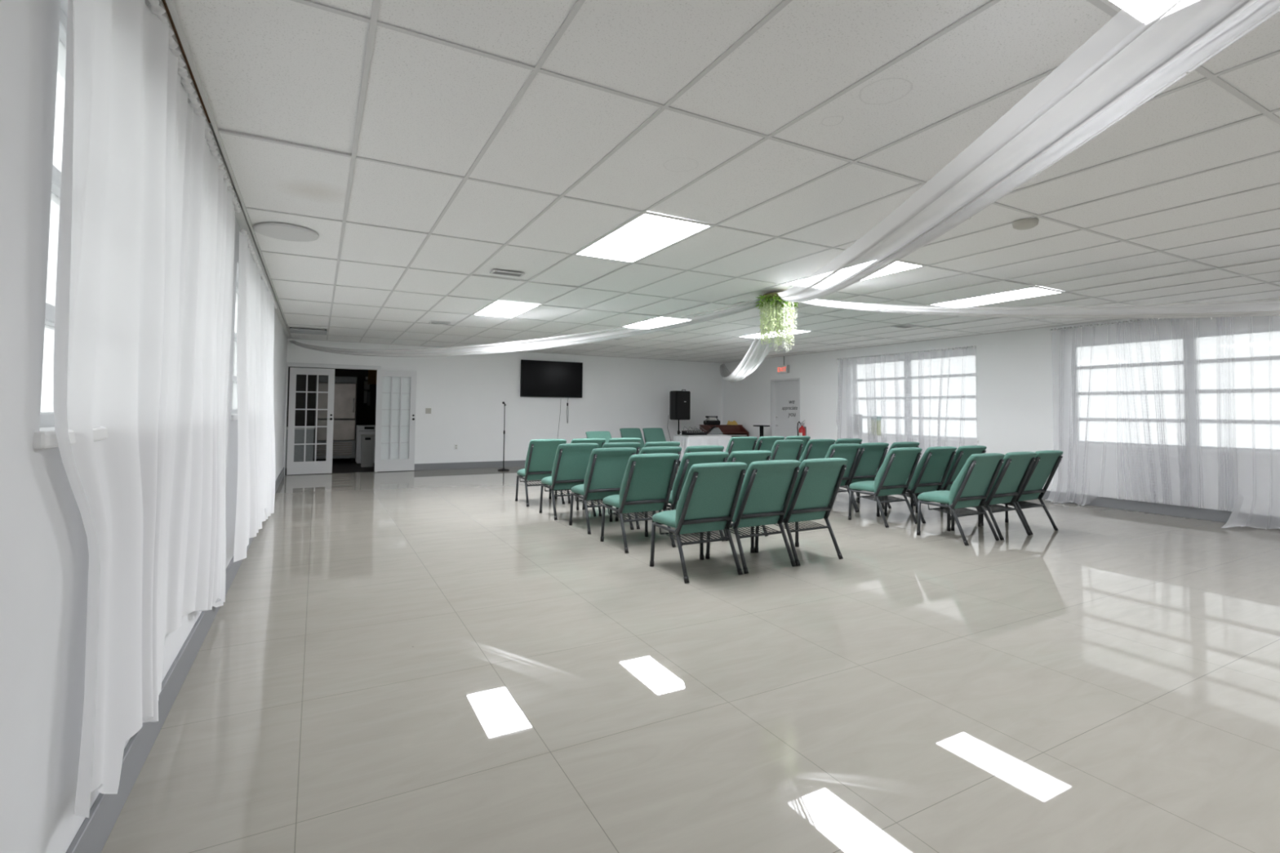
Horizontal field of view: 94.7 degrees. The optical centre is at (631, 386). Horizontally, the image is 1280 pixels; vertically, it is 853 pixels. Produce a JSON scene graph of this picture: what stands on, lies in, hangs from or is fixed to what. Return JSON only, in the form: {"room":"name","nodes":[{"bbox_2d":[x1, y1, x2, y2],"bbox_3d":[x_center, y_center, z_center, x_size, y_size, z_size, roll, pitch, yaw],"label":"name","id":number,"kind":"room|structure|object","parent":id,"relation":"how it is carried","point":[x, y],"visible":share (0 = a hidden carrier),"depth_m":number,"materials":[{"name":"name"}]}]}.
{"room":"event hall","nodes":[
{"label":"event hall","id":0,"kind":"room"},
{"bbox_2d":[0,0,287,852],"bbox_3d":[-3.068,0.054,4.339,0.220,2.889,17.042,2,-3,-28],"label":"wall","id":1,"kind":"structure","parent":0,"point":[44,556],"depth_m":1.32,"materials":[{"name":"white paint"}]},
{"bbox_2d":[33,8,107,449],"bbox_3d":[-2.070,-0.410,2.565,0.190,1.190,2.855,2,-3,-28],"label":"window","id":2,"kind":"structure","parent":1,"relation":"in","point":[46,437],"depth_m":1.61,"materials":[{"name":"grey"}]},
{"bbox_2d":[53,0,240,817],"bbox_3d":[-1.970,0.058,2.612,0.075,2.649,3.116,2,-3,-28],"label":"sheer curtain","id":3,"kind":"object","parent":1,"relation":"hanging from","point":[148,205],"visible":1,"depth_m":1.89,"materials":[{"name":"white fabric"}]},
{"bbox_2d":[66,466,284,852],"bbox_3d":[-2.987,1.419,4.361,0.018,0.165,16.592,2,-3,-28],"label":"baseboard","id":4,"kind":"structure","parent":1,"relation":"attached to","point":[94,832],"depth_m":2.18,"materials":[{"name":"grey"}]},
{"bbox_2d":[162,0,210,123],"bbox_3d":[-0.537,-1.403,0.030,0.020,0.022,6.470,2,-3,-28],"label":"trim","id":5,"kind":"structure","parent":1,"relation":"attached to","point":[163,1],"depth_m":2.33,"materials":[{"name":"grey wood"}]},
{"bbox_2d":[231,282,238,420],"bbox_3d":[-3.847,-0.290,5.896,0.190,1.190,3.560,2,-3,-28],"label":"window","id":6,"kind":"structure","parent":1,"relation":"in","point":[234,411],"depth_m":5.79,"materials":[{"name":"grey"}]},
{"bbox_2d":[233,229,276,562],"bbox_3d":[-3.700,0.202,5.923,0.138,2.590,3.840,2,-3,-28],"label":"sheer curtain","id":7,"kind":"object","parent":1,"relation":"hanging from","point":[256,463],"visible":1,"depth_m":4.97,"materials":[{"name":"white fabric"}]},
{"bbox_2d":[145,0,1279,363],"bbox_3d":[1.771,-1.091,6.989,10.748,0.040,16.592,2,-3,-28],"label":"trim","id":8,"kind":"structure","parent":1,"relation":"attached to","point":[242,217],"depth_m":3.81,"materials":[{"name":"white"}]},
{"bbox_2d":[231,347,235,408],"bbox_3d":[-8.825,0.451,13.041,0.100,2.700,3.868,2,-3,-28],"label":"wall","id":9,"kind":"structure","parent":0,"point":[234,348],"depth_m":12.65,"materials":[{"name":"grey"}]},
{"bbox_2d":[286,366,376,459],"bbox_3d":[-7.549,0.576,15.853,4.800,2.700,0.100,2,-3,-28],"label":"wall","id":10,"kind":"structure","parent":0,"point":[366,415],"depth_m":15.43,"materials":[{"name":"grey"}]},
{"bbox_2d":[363,377,370,405],"bbox_3d":[-7.174,0.125,16.006,0.160,0.780,0.012,2,-3,-28],"label":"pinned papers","id":11,"kind":"object","parent":10,"relation":"attached to","point":[366,394],"visible":1,"depth_m":16.00,"materials":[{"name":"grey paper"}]},
{"bbox_2d":[368,369,377,384],"bbox_3d":[-6.714,-0.301,16.251,1.000,0.500,0.040,2,-3,-28],"label":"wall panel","id":12,"kind":"object","parent":10,"relation":"attached to","point":[372,374],"visible":0.21,"depth_m":16.04,"materials":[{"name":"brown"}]},
{"bbox_2d":[286,337,722,463],"bbox_3d":[-2.175,0.466,14.314,10.748,2.889,0.140,2,-3,-28],"label":"wall","id":13,"kind":"structure","parent":0,"point":[464,394],"depth_m":13.84,"materials":[{"name":"white paint"}]},
{"bbox_2d":[286,367,334,475],"bbox_3d":[-6.476,0.695,11.920,0.805,2.138,0.097,2,-3,-28],"label":"door","id":14,"kind":"structure","parent":13,"relation":"in","point":[304,467],"depth_m":11.91,"materials":[{"name":"white paint"}]},
{"bbox_2d":[283,362,381,475],"bbox_3d":[-6.170,0.664,12.166,1.795,2.250,0.160,2,-3,-28],"label":"trim","id":15,"kind":"structure","parent":13,"relation":"attached to","point":[288,364],"depth_m":11.94,"materials":[{"name":"white paint"}]},
{"bbox_2d":[373,369,416,471],"bbox_3d":[-5.042,0.729,12.619,0.795,2.153,0.097,2,-3,-28],"label":"door","id":16,"kind":"structure","parent":13,"relation":"in","point":[395,464],"depth_m":12.62,"materials":[{"name":"white paint"}]},
{"bbox_2d":[384,460,525,471],"bbox_3d":[-1.392,1.858,14.593,9.030,0.145,0.018,2,-3,-28],"label":"baseboard","id":17,"kind":"structure","parent":13,"relation":"attached to","point":[434,466],"depth_m":13.35,"materials":[{"name":"grey"}]},
{"bbox_2d":[520,360,582,423],"bbox_3d":[-1.930,0.139,14.327,1.580,1.510,0.086,2,-3,-28],"label":"television","id":18,"kind":"object","parent":13,"relation":"attached to","point":[540,379],"visible":1,"depth_m":14.29,"materials":[{"name":"black plastic"}]},
{"bbox_2d":[100,457,1279,852],"bbox_3d":[0.513,1.754,8.347,12.040,0.120,20.850,2,-3,-28],"label":"floor","id":19,"kind":"structure","parent":0,"point":[417,661],"depth_m":2.89,"materials":[{"name":"tile"}]},
{"bbox_2d":[284,426,315,468],"bbox_3d":[-7.982,1.368,13.269,1.490,0.900,0.640,2,-3,-28],"label":"countertop","id":20,"kind":"structure","parent":19,"relation":"on","point":[299,450],"depth_m":13.24,"materials":[{"name":"grey"}]},
{"bbox_2d":[286,426,315,429],"bbox_3d":[-7.979,0.939,13.287,1.490,0.040,0.640,2,-3,-28],"label":"countertop","id":21,"kind":"structure","parent":20,"relation":"on","point":[310,428],"depth_m":13.28,"materials":[{"name":"grey"}]},
{"bbox_2d":[313,375,357,462],"bbox_3d":[-7.324,0.817,14.587,0.900,2.120,0.829,2,-3,-28],"label":"refrigerator","id":22,"kind":"object","parent":19,"relation":"on","point":[345,387],"visible":0.69,"depth_m":14.31,"materials":[{"name":"silver metal"}]},
{"bbox_2d":[355,424,375,463],"bbox_3d":[-6.442,1.408,14.536,0.620,0.910,0.612,2,-3,-28],"label":"washing machine","id":23,"kind":"object","parent":19,"relation":"on","point":[360,428],"visible":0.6,"depth_m":14.22,"materials":[{"name":"white metal"}]},
{"bbox_2d":[360,434,374,466],"bbox_3d":[-6.111,1.482,13.638,0.285,0.735,0.282,2,-3,-28],"label":"bin","id":24,"kind":"object","parent":19,"relation":"on","point":[366,440],"visible":1,"depth_m":13.53,"materials":[{"name":"grey"}]},
{"bbox_2d":[497,401,509,471],"bbox_3d":[-2.811,1.094,13.032,0.256,1.520,0.256,2,-3,-28],"label":"microphone stand","id":25,"kind":"object","parent":19,"relation":"on","point":[503,402],"visible":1,"depth_m":13.01,"materials":[{"name":"black metal"}]},
{"bbox_2d":[515,439,566,506],"bbox_3d":[-1.308,1.217,8.540,0.568,0.935,0.690,2,-3,-28],"label":"chair","id":26,"kind":"object","parent":19,"relation":"on","point":[541,453],"visible":0.7,"depth_m":8.35,"materials":[{"name":"fabric"}]},
{"bbox_2d":[539,443,598,519],"bbox_3d":[-0.799,1.182,7.565,0.568,0.935,0.690,2,-3,-28],"label":"chair","id":27,"kind":"object","parent":19,"relation":"on","point":[571,460],"visible":0.73,"depth_m":7.38,"materials":[{"name":"fabric"}]},
{"bbox_2d":[554,438,605,503],"bbox_3d":[-0.765,1.234,8.840,0.568,0.935,0.690,2,-3,-28],"label":"chair","id":28,"kind":"object","parent":19,"relation":"on","point":[600,442],"visible":0.11,"depth_m":8.57,"materials":[{"name":"fabric"}]},
{"bbox_2d":[585,431,611,443],"bbox_3d":[-0.499,1.338,11.348,0.568,0.935,0.690,2,-3,-33],"label":"chair","id":29,"kind":"object","parent":19,"relation":"on","point":[606,435],"visible":0.18,"depth_m":11.55,"materials":[{"name":"fabric"}]},
{"bbox_2d":[568,447,636,533],"bbox_3d":[-0.326,1.153,6.764,0.568,0.935,0.690,2,-3,-28],"label":"chair","id":30,"kind":"object","parent":19,"relation":"on","point":[606,467],"visible":0.73,"depth_m":6.58,"materials":[{"name":"fabric"}]},
{"bbox_2d":[582,442,640,515],"bbox_3d":[-0.261,1.198,7.840,0.568,0.935,0.690,2,-3,-28],"label":"chair","id":31,"kind":"object","parent":19,"relation":"on","point":[634,445],"visible":0.16,"depth_m":7.56,"materials":[{"name":"fabric"}]},
{"bbox_2d":[607,437,640,443],"bbox_3d":[-0.239,1.249,9.108,0.568,0.935,0.690,2,-3,-28],"label":"chair","id":32,"kind":"object","parent":19,"relation":"on","point":[621,439],"visible":0.09,"depth_m":8.84,"materials":[{"name":"fabric"}]},
{"bbox_2d":[619,427,644,453],"bbox_3d":[0.116,1.434,13.600,0.568,0.935,0.690,2,-3,-30],"label":"chair","id":33,"kind":"object","parent":19,"relation":"on","point":[626,432],"visible":0.24,"depth_m":13.77,"materials":[{"name":"fabric"}]},
{"bbox_2d":[600,453,679,552],"bbox_3d":[0.085,1.123,5.930,0.568,0.935,0.690,2,-3,-28],"label":"chair","id":34,"kind":"object","parent":19,"relation":"on","point":[646,484],"visible":0.97,"depth_m":5.77,"materials":[{"name":"fabric"}]},
{"bbox_2d":[615,446,681,528],"bbox_3d":[0.208,1.170,7.048,0.568,0.935,0.690,2,-3,-28],"label":"chair","id":35,"kind":"object","parent":19,"relation":"on","point":[677,450],"visible":0.16,"depth_m":6.78,"materials":[{"name":"fabric"}]},
{"bbox_2d":[642,427,666,443],"bbox_3d":[0.647,1.450,13.883,0.568,0.935,0.690,2,-3,-27],"label":"chair","id":36,"kind":"object","parent":19,"relation":"on","point":[651,434],"visible":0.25,"depth_m":14.03,"materials":[{"name":"fabric"}]},
{"bbox_2d":[640,441,679,512],"bbox_3d":[0.278,1.214,8.127,0.568,0.935,0.690,2,-3,-28],"label":"chair","id":37,"kind":"object","parent":19,"relation":"on","point":[651,443],"visible":0.1,"depth_m":7.84,"materials":[{"name":"fabric"}]},
{"bbox_2d":[651,451,728,546],"bbox_3d":[0.619,1.140,6.225,0.568,0.935,0.690,2,-3,-28],"label":"chair","id":38,"kind":"object","parent":19,"relation":"on","point":[688,460],"visible":0.34,"depth_m":5.96,"materials":[{"name":"fabric"}]},
{"bbox_2d":[658,445,724,512],"bbox_3d":[0.747,1.186,7.324,0.568,0.935,0.690,2,-3,-28],"label":"chair","id":39,"kind":"object","parent":19,"relation":"on","point":[692,448],"visible":0.08,"depth_m":7.04,"materials":[{"name":"fabric"}]},
{"bbox_2d":[649,462,746,582],"bbox_3d":[0.563,1.089,4.973,0.568,0.935,0.690,2,-3,-28],"label":"chair","id":40,"kind":"object","parent":19,"relation":"on","point":[707,502],"visible":1,"depth_m":4.82,"materials":[{"name":"fabric"}]},
{"bbox_2d":[675,435,730,465],"bbox_3d":[1.730,1.560,14.269,1.220,0.769,0.600,2,-3,-28],"label":"folding table","id":41,"kind":"object","parent":19,"relation":"on","point":[675,435],"visible":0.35,"depth_m":14.06,"materials":[{"name":"grey"}]},
{"bbox_2d":[672,434,731,461],"bbox_3d":[1.732,1.472,14.274,1.478,0.605,0.860,2,-3,-28],"label":"tablecloth","id":42,"kind":"object","parent":41,"relation":"on","point":[708,440],"visible":0.42,"depth_m":13.95,"materials":[{"name":"white fabric"}]},
{"bbox_2d":[681,426,706,435],"bbox_3d":[1.541,1.052,14.107,0.608,0.212,0.280,2,-3,-28],"label":"mixer","id":43,"kind":"object","parent":42,"relation":"on","point":[698,432],"visible":1,"depth_m":14.04,"materials":[{"name":"black plastic"}]},
{"bbox_2d":[705,426,723,434],"bbox_3d":[2.006,1.073,14.494,0.587,0.216,0.105,2,-3,-30],"label":"panel","id":44,"kind":"object","parent":42,"relation":"on","point":[713,430],"visible":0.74,"depth_m":14.51,"materials":[{"name":"black plastic"}]},
{"bbox_2d":[698,424,748,437],"bbox_3d":[2.453,1.508,15.553,1.160,0.990,0.660,2,-3,-28],"label":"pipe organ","id":45,"kind":"object","parent":19,"relation":"on","point":[739,430],"visible":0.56,"depth_m":15.54,"materials":[{"name":"brown wood"}]},
{"bbox_2d":[703,416,719,425],"bbox_3d":[2.118,0.895,15.532,0.462,0.235,0.220,2,-3,-28],"label":"projector","id":46,"kind":"object","parent":45,"relation":"on","point":[710,420],"visible":1,"depth_m":15.45,"materials":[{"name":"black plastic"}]},
{"bbox_2d":[724,436,757,458],"bbox_3d":[1.700,1.297,9.869,0.568,0.935,0.690,2,-3,-28],"label":"chair","id":47,"kind":"object","parent":19,"relation":"on","point":[735,443],"visible":0.26,"depth_m":9.62,"materials":[{"name":"fabric"}]},
{"bbox_2d":[723,450,771,541],"bbox_3d":[1.126,1.155,6.484,0.568,0.935,0.690,2,-3,-28],"label":"chair","id":48,"kind":"object","parent":19,"relation":"on","point":[747,457],"visible":0.23,"depth_m":6.22,"materials":[{"name":"fabric"}]},
{"bbox_2d":[705,459,800,573],"bbox_3d":[1.084,1.105,5.256,0.568,0.935,0.690,2,-3,-28],"label":"chair","id":49,"kind":"object","parent":19,"relation":"on","point":[766,489],"visible":0.88,"depth_m":5.09,"materials":[{"name":"fabric"}]},
{"bbox_2d":[753,425,769,436],"bbox_3d":[3.202,1.459,14.469,0.410,1.013,0.410,2,-3,-28],"label":"pedestal table","id":50,"kind":"object","parent":19,"relation":"on","point":[761,427],"visible":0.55,"depth_m":14.44,"materials":[{"name":"black plastic"}]},
{"bbox_2d":[754,435,784,451],"bbox_3d":[2.216,1.312,10.133,0.568,0.935,0.690,2,-3,-28],"label":"chair","id":51,"kind":"object","parent":19,"relation":"on","point":[763,443],"visible":0.19,"depth_m":9.86,"materials":[{"name":"fabric"}]},
{"bbox_2d":[769,440,804,460],"bbox_3d":[2.206,1.266,8.983,0.568,0.935,0.690,2,-3,-28],"label":"chair","id":52,"kind":"object","parent":19,"relation":"on","point":[781,449],"visible":0.23,"depth_m":8.75,"materials":[{"name":"fabric"}]},
{"bbox_2d":[785,435,810,461],"bbox_3d":[2.733,1.328,10.396,0.568,0.935,0.690,2,-3,-28],"label":"chair","id":53,"kind":"object","parent":19,"relation":"on","point":[806,438],"visible":0.18,"depth_m":10.18,"materials":[{"name":"fabric"}]},
{"bbox_2d":[754,457,847,565],"bbox_3d":[1.587,1.120,5.518,0.568,0.935,0.690,2,-3,-29],"label":"chair","id":54,"kind":"object","parent":19,"relation":"on","point":[818,481],"visible":0.84,"depth_m":5.36,"materials":[{"name":"fabric"}]},
{"bbox_2d":[799,439,835,462],"bbox_3d":[2.784,1.283,9.280,0.568,0.935,0.690,2,-3,-28],"label":"chair","id":55,"kind":"object","parent":19,"relation":"on","point":[815,448],"visible":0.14,"depth_m":9.03,"materials":[{"name":"fabric"}]},
{"bbox_2d":[824,443,861,512],"bbox_3d":[2.708,1.233,8.062,0.568,0.935,0.690,2,-3,-27],"label":"chair","id":56,"kind":"object","parent":19,"relation":"on","point":[850,451],"visible":0.3,"depth_m":7.90,"materials":[{"name":"fabric"}]},
{"bbox_2d":[835,438,862,495],"bbox_3d":[3.304,1.299,9.557,0.568,0.935,0.690,2,-3,-27],"label":"chair","id":57,"kind":"object","parent":19,"relation":"on","point":[858,441],"visible":0.16,"depth_m":9.27,"materials":[{"name":"fabric"}]},
{"bbox_2d":[840,442,888,511],"bbox_3d":[3.202,1.249,8.348,0.568,0.935,0.690,2,-3,-28],"label":"chair","id":58,"kind":"object","parent":19,"relation":"on","point":[871,457],"visible":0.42,"depth_m":8.17,"materials":[{"name":"fabric"}]},
{"bbox_2d":[848,447,922,527],"bbox_3d":[3.132,1.204,7.269,0.568,0.935,0.690,2,-3,-28],"label":"chair","id":59,"kind":"object","parent":19,"relation":"on","point":[891,477],"visible":1,"depth_m":7.12,"materials":[{"name":"fabric"}]},
{"bbox_2d":[857,441,919,508],"bbox_3d":[3.771,1.266,8.639,0.568,0.935,0.690,2,-3,-28],"label":"chair","id":60,"kind":"object","parent":19,"relation":"on","point":[901,444],"visible":0.11,"depth_m":8.36,"materials":[{"name":"fabric"}]},
{"bbox_2d":[884,446,956,523],"bbox_3d":[3.706,1.221,7.551,0.568,0.935,0.690,2,-3,-28],"label":"chair","id":61,"kind":"object","parent":19,"relation":"on","point":[935,461],"visible":0.65,"depth_m":7.37,"materials":[{"name":"fabric"}]},
{"bbox_2d":[915,445,986,519],"bbox_3d":[4.249,1.237,7.829,0.568,0.935,0.690,2,-3,-28],"label":"chair","id":62,"kind":"object","parent":19,"relation":"on","point":[963,452],"visible":0.34,"depth_m":7.58,"materials":[{"name":"fabric"}]},
{"bbox_2d":[916,453,1004,545],"bbox_3d":[3.562,1.172,6.376,0.568,0.935,0.690,2,-3,-27],"label":"chair","id":63,"kind":"object","parent":19,"relation":"on","point":[968,489],"visible":1,"depth_m":6.24,"materials":[{"name":"fabric"}]},
{"bbox_2d":[951,451,1036,540],"bbox_3d":[4.090,1.188,6.652,0.568,0.935,0.690,2,-3,-29],"label":"chair","id":64,"kind":"object","parent":19,"relation":"on","point":[1015,466],"visible":0.75,"depth_m":6.50,"materials":[{"name":"fabric"}]},
{"bbox_2d":[981,450,1063,534],"bbox_3d":[4.595,1.204,6.938,0.568,0.935,0.690,2,-3,-29],"label":"chair","id":65,"kind":"object","parent":19,"relation":"on","point":[1046,464],"visible":0.65,"depth_m":6.80,"materials":[{"name":"fabric"}]},
{"bbox_3d":[1.272,1.421,15.275,0.752,1.119,0.787,2,-3,-28],"label":"speaker stand","id":66,"kind":"object","parent":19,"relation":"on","visible":0},
{"bbox_2d":[669,389,690,419],"bbox_3d":[1.234,0.466,15.242,0.480,0.785,0.408,2,-3,-34],"label":"loudspeaker","id":67,"kind":"object","parent":66,"relation":"on","point":[679,401],"visible":1,"depth_m":15.07,"materials":[{"name":"black plastic"}]},
{"bbox_2d":[676,392,689,417],"bbox_3d":[1.341,0.478,15.082,0.410,0.650,0.015,2,-3,-34],"label":"grille","id":68,"kind":"object","parent":67,"relation":"attached to","point":[682,398],"depth_m":15.07,"materials":[{"name":"black"}]},
{"bbox_2d":[173,0,1279,362],"bbox_3d":[1.784,-1.182,6.970,11.248,0.240,17.042,2,-3,-28],"label":"ceiling","id":69,"kind":"structure","parent":0,"point":[286,71],"depth_m":3.26,"materials":[{"name":"tile"}]},
{"bbox_2d":[288,327,327,335],"bbox_3d":[-5.759,-0.987,10.514,0.580,0.035,0.600,2,-3,-28],"label":"ceiling vent","id":70,"kind":"object","parent":69,"relation":"attached to","point":[291,330],"depth_m":10.44,"materials":[{"name":"grey metal"}]},
{"bbox_2d":[473,300,540,318],"bbox_3d":[-1.762,-1.100,8.208,0.587,0.077,1.263,2,-3,-28],"label":"ceiling light","id":71,"kind":"object","parent":69,"relation":"attached to","point":[497,308],"visible":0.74,"depth_m":8.16,"materials":[{"name":"white plastic"}]},
{"bbox_2d":[489,269,524,277],"bbox_3d":[-1.251,-1.142,5.950,0.320,0.012,0.150,2,-3,-28],"label":"ceiling vent","id":72,"kind":"object","parent":69,"relation":"in","point":[494,271],"visible":1,"depth_m":5.94,"materials":[{"name":"white"}]},
{"bbox_2d":[289,297,772,356],"bbox_3d":[-2.538,-0.757,9.252,9.868,0.516,0.345,-1,-3,30],"label":"drape","id":73,"kind":"object","parent":69,"relation":"hanging from","point":[461,350],"visible":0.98,"depth_m":8.74,"materials":[{"name":"fabric"}]},
{"bbox_2d":[574,211,711,262],"bbox_3d":[0.051,-1.221,4.808,0.587,0.077,1.263,2,-3,-28],"label":"ceiling light","id":74,"kind":"object","parent":69,"relation":"attached to","point":[646,234],"visible":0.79,"depth_m":4.72,"materials":[{"name":"white plastic"}]},
{"bbox_2d":[622,316,690,328],"bbox_3d":[0.386,-1.034,9.351,0.587,0.077,1.263,2,-3,-28],"label":"ceiling light","id":75,"kind":"object","parent":69,"relation":"attached to","point":[661,324],"visible":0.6,"depth_m":9.27,"materials":[{"name":"white plastic"}]},
{"bbox_2d":[720,299,782,382],"bbox_3d":[2.157,-0.494,11.737,0.363,0.759,10.034,0,-2,5],"label":"drape","id":76,"kind":"object","parent":69,"relation":"hanging from","point":[757,352],"visible":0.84,"depth_m":9.21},
{"bbox_2d":[754,292,799,351],"bbox_3d":[1.682,-0.727,6.804,0.505,0.665,0.508,-1,-3,25],"label":"hanging plant","id":77,"kind":"object","parent":69,"relation":"hanging from","point":[786,308],"visible":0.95,"depth_m":6.72,"materials":[{"name":"green plant"}]},
{"bbox_2d":[784,278,805,285],"bbox_3d":[1.781,-1.147,6.263,0.141,0.077,0.314,2,-3,-28],"label":"ceiling light","id":78,"kind":"object","parent":69,"relation":"attached to","point":[793,283],"depth_m":6.31,"materials":[{"name":"white plastic"}]},
{"bbox_2d":[859,261,923,281],"bbox_3d":[2.417,-1.162,5.774,0.370,0.077,0.744,2,-3,-28],"label":"ceiling light","id":79,"kind":"object","parent":69,"relation":"attached to","point":[896,267],"depth_m":5.66,"materials":[{"name":"white plastic"}]},
{"bbox_2d":[890,324,915,328],"bbox_3d":[4.332,-0.954,9.375,0.340,0.012,0.200,2,-3,-28],"label":"ceiling vent","id":80,"kind":"object","parent":69,"relation":"in","point":[897,326],"visible":1,"depth_m":9.36,"materials":[{"name":"white"}]},
{"bbox_2d":[928,284,1063,307],"bbox_3d":[4.348,-1.091,7.095,0.587,0.077,1.263,2,-3,-28],"label":"ceiling light","id":81,"kind":"object","parent":69,"relation":"attached to","point":[1031,292],"visible":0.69,"depth_m":7.01,"materials":[{"name":"white plastic"}]},
{"bbox_2d":[1012,217,1039,230],"bbox_3d":[2.829,-1.159,4.226,0.160,0.045,0.160,2,-3,-28],"label":"smoke detector","id":82,"kind":"object","parent":69,"relation":"attached to","point":[1024,224],"visible":1,"depth_m":4.18,"materials":[{"name":"grey plastic"}]},
{"bbox_2d":[777,0,1279,302],"bbox_3d":[1.333,-0.998,2.013,0.291,0.554,9.510,0,-2,5],"label":"drape","id":83,"kind":"object","parent":69,"relation":"hanging from","point":[1101,82],"visible":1,"depth_m":1.78,"materials":[{"name":"fabric"}]},
{"bbox_2d":[968,0,1272,219],"bbox_3d":[1.531,-0.856,3.520,0.075,0.330,5.328,0,-2,4],"label":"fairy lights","id":84,"kind":"object","parent":83,"relation":"attached to","point":[1186,73],"visible":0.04,"depth_m":1.29,"materials":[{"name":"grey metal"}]},
{"bbox_2d":[800,298,1279,319],"bbox_3d":[5.998,-0.861,4.492,9.686,0.544,0.419,-1,-3,28],"label":"drape","id":85,"kind":"object","parent":69,"relation":"hanging from","point":[1232,313],"visible":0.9,"depth_m":5.45,"materials":[{"name":"fabric"}]},
{"bbox_2d":[1100,0,1204,26],"bbox_3d":[1.865,-1.343,1.408,0.587,0.077,1.263,2,-3,-28],"label":"ceiling light","id":86,"kind":"object","parent":69,"relation":"attached to","point":[1138,11],"visible":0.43,"depth_m":2.00,"materials":[{"name":"white plastic"}]},
{"bbox_2d":[1111,0,1197,22],"bbox_3d":[1.865,-1.313,1.407,0.559,0.008,1.235,2,-3,-28],"label":"diffuser","id":87,"kind":"object","parent":86,"relation":"attached to","point":[1136,11],"depth_m":2.00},
{"bbox_2d":[218,0,1279,362],"bbox_3d":[1.804,-1.081,7.006,10.651,0.006,16.592,2,-3,-28],"label":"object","id":88,"kind":"structure","parent":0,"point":[373,21],"depth_m":3.62,"materials":[{"name":"white"}]},
{"bbox_2d":[722,303,1279,516],"bbox_3d":[6.602,0.348,9.485,0.200,2.889,17.042,2,-3,-28],"label":"wall","id":89,"kind":"structure","parent":0,"point":[1018,373],"depth_m":9.50,"materials":[{"name":"white paint"}]},
{"bbox_2d":[777,355,789,374],"bbox_3d":[3.766,-0.532,14.588,0.054,0.440,0.385,2,-3,-28],"label":"exit sign","id":90,"kind":"object","parent":89,"relation":"attached to","point":[784,369],"visible":1,"depth_m":14.57,"materials":[{"name":"red plastic"}]},
{"bbox_2d":[770,377,799,435],"bbox_3d":[3.859,0.891,14.556,0.168,2.165,1.040,2,-3,-28],"label":"trim","id":91,"kind":"structure","parent":89,"relation":"attached to","point":[772,381],"depth_m":14.95,"materials":[{"name":"white paint"}]},
{"bbox_2d":[774,380,798,439],"bbox_3d":[3.872,0.908,14.562,0.109,2.108,0.950,2,-3,-28],"label":"door","id":92,"kind":"structure","parent":89,"relation":"in","point":[786,393],"depth_m":14.63,"materials":[{"name":"white paint"}]},
{"bbox_2d":[796,419,806,435],"bbox_3d":[4.013,1.083,13.869,0.209,0.608,0.171,0,-2,12],"label":"fire extinguisher","id":93,"kind":"object","parent":89,"relation":"attached to","point":[802,431],"visible":0.73,"depth_m":13.83,"materials":[{"name":"red metal"}]},
{"bbox_2d":[835,345,977,461],"bbox_3d":[5.254,0.508,11.611,0.104,2.356,3.150,2,-3,-28],"label":"sheer curtain","id":94,"kind":"object","parent":89,"relation":"hanging from","point":[908,414],"visible":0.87,"depth_m":11.68,"materials":[{"name":"white fabric"}]},
{"bbox_2d":[849,352,978,443],"bbox_3d":[5.465,0.234,11.575,0.190,1.595,2.810,2,-3,-28],"label":"window","id":95,"kind":"structure","parent":89,"relation":"in","point":[906,362],"depth_m":11.59,"materials":[{"name":"grey"}]},
{"bbox_2d":[853,413,862,434],"bbox_3d":[4.861,0.810,12.615,0.012,0.432,0.210,2,-3,-28],"label":"card","id":96,"kind":"object","parent":95,"relation":"on","point":[855,415],"visible":0.71,"depth_m":12.63,"materials":[{"name":"grey"}]},
{"bbox_2d":[871,417,880,435],"bbox_3d":[5.079,0.821,12.216,0.018,0.382,0.230,2,-3,-28],"label":"sign board","id":97,"kind":"object","parent":95,"relation":"on","point":[878,419],"visible":0.46,"depth_m":12.17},
{"bbox_2d":[1044,371,1089,505],"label":"sheer curtain","id":98,"kind":"object","parent":89,"relation":"hanging from","point":[1060,476],"depth_m":8.93,"materials":[{"name":"white fabric"}]},
{"bbox_2d":[1120,400,1146,502],"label":"sheer curtain","id":99,"kind":"object","parent":89,"relation":"hanging from","point":[1139,500],"depth_m":8.21,"materials":[{"name":"white fabric"}]},
{"bbox_2d":[1140,360,1158,502],"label":"sheer curtain","id":100,"kind":"object","parent":89,"relation":"hanging from","point":[1154,492],"depth_m":8.08,"materials":[{"name":"white fabric"}]},
{"bbox_2d":[1040,490,1279,528],"bbox_3d":[6.482,1.716,9.401,0.018,0.145,16.592,2,-3,-28],"label":"baseboard","id":101,"kind":"structure","parent":89,"relation":"attached to","point":[1256,520],"depth_m":7.95,"materials":[{"name":"grey"}]},
{"bbox_2d":[1150,352,1171,504],"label":"sheer curtain","id":102,"kind":"object","parent":89,"relation":"hanging from","point":[1166,480],"depth_m":7.96,"materials":[{"name":"white fabric"}]},
{"bbox_2d":[1070,327,1279,456],"bbox_3d":[7.471,0.085,7.814,0.190,1.565,2.920,2,-3,-28],"label":"window","id":103,"kind":"structure","parent":89,"relation":"in","point":[1191,340],"depth_m":7.88,"materials":[{"name":"grey"}]},
{"bbox_2d":[1170,318,1191,506],"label":"sheer curtain","id":104,"kind":"object","parent":89,"relation":"hanging from","point":[1185,482],"depth_m":7.78,"materials":[{"name":"white fabric"}]},
{"bbox_2d":[1193,317,1202,507],"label":"sheer curtain","id":105,"kind":"object","parent":89,"relation":"hanging from","point":[1198,441],"depth_m":7.65,"materials":[{"name":"white fabric"}]},
{"bbox_2d":[1215,314,1271,529],"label":"sheer curtain","id":106,"kind":"object","parent":89,"relation":"hanging from","point":[1228,504],"depth_m":7.39,"materials":[{"name":"white fabric"}]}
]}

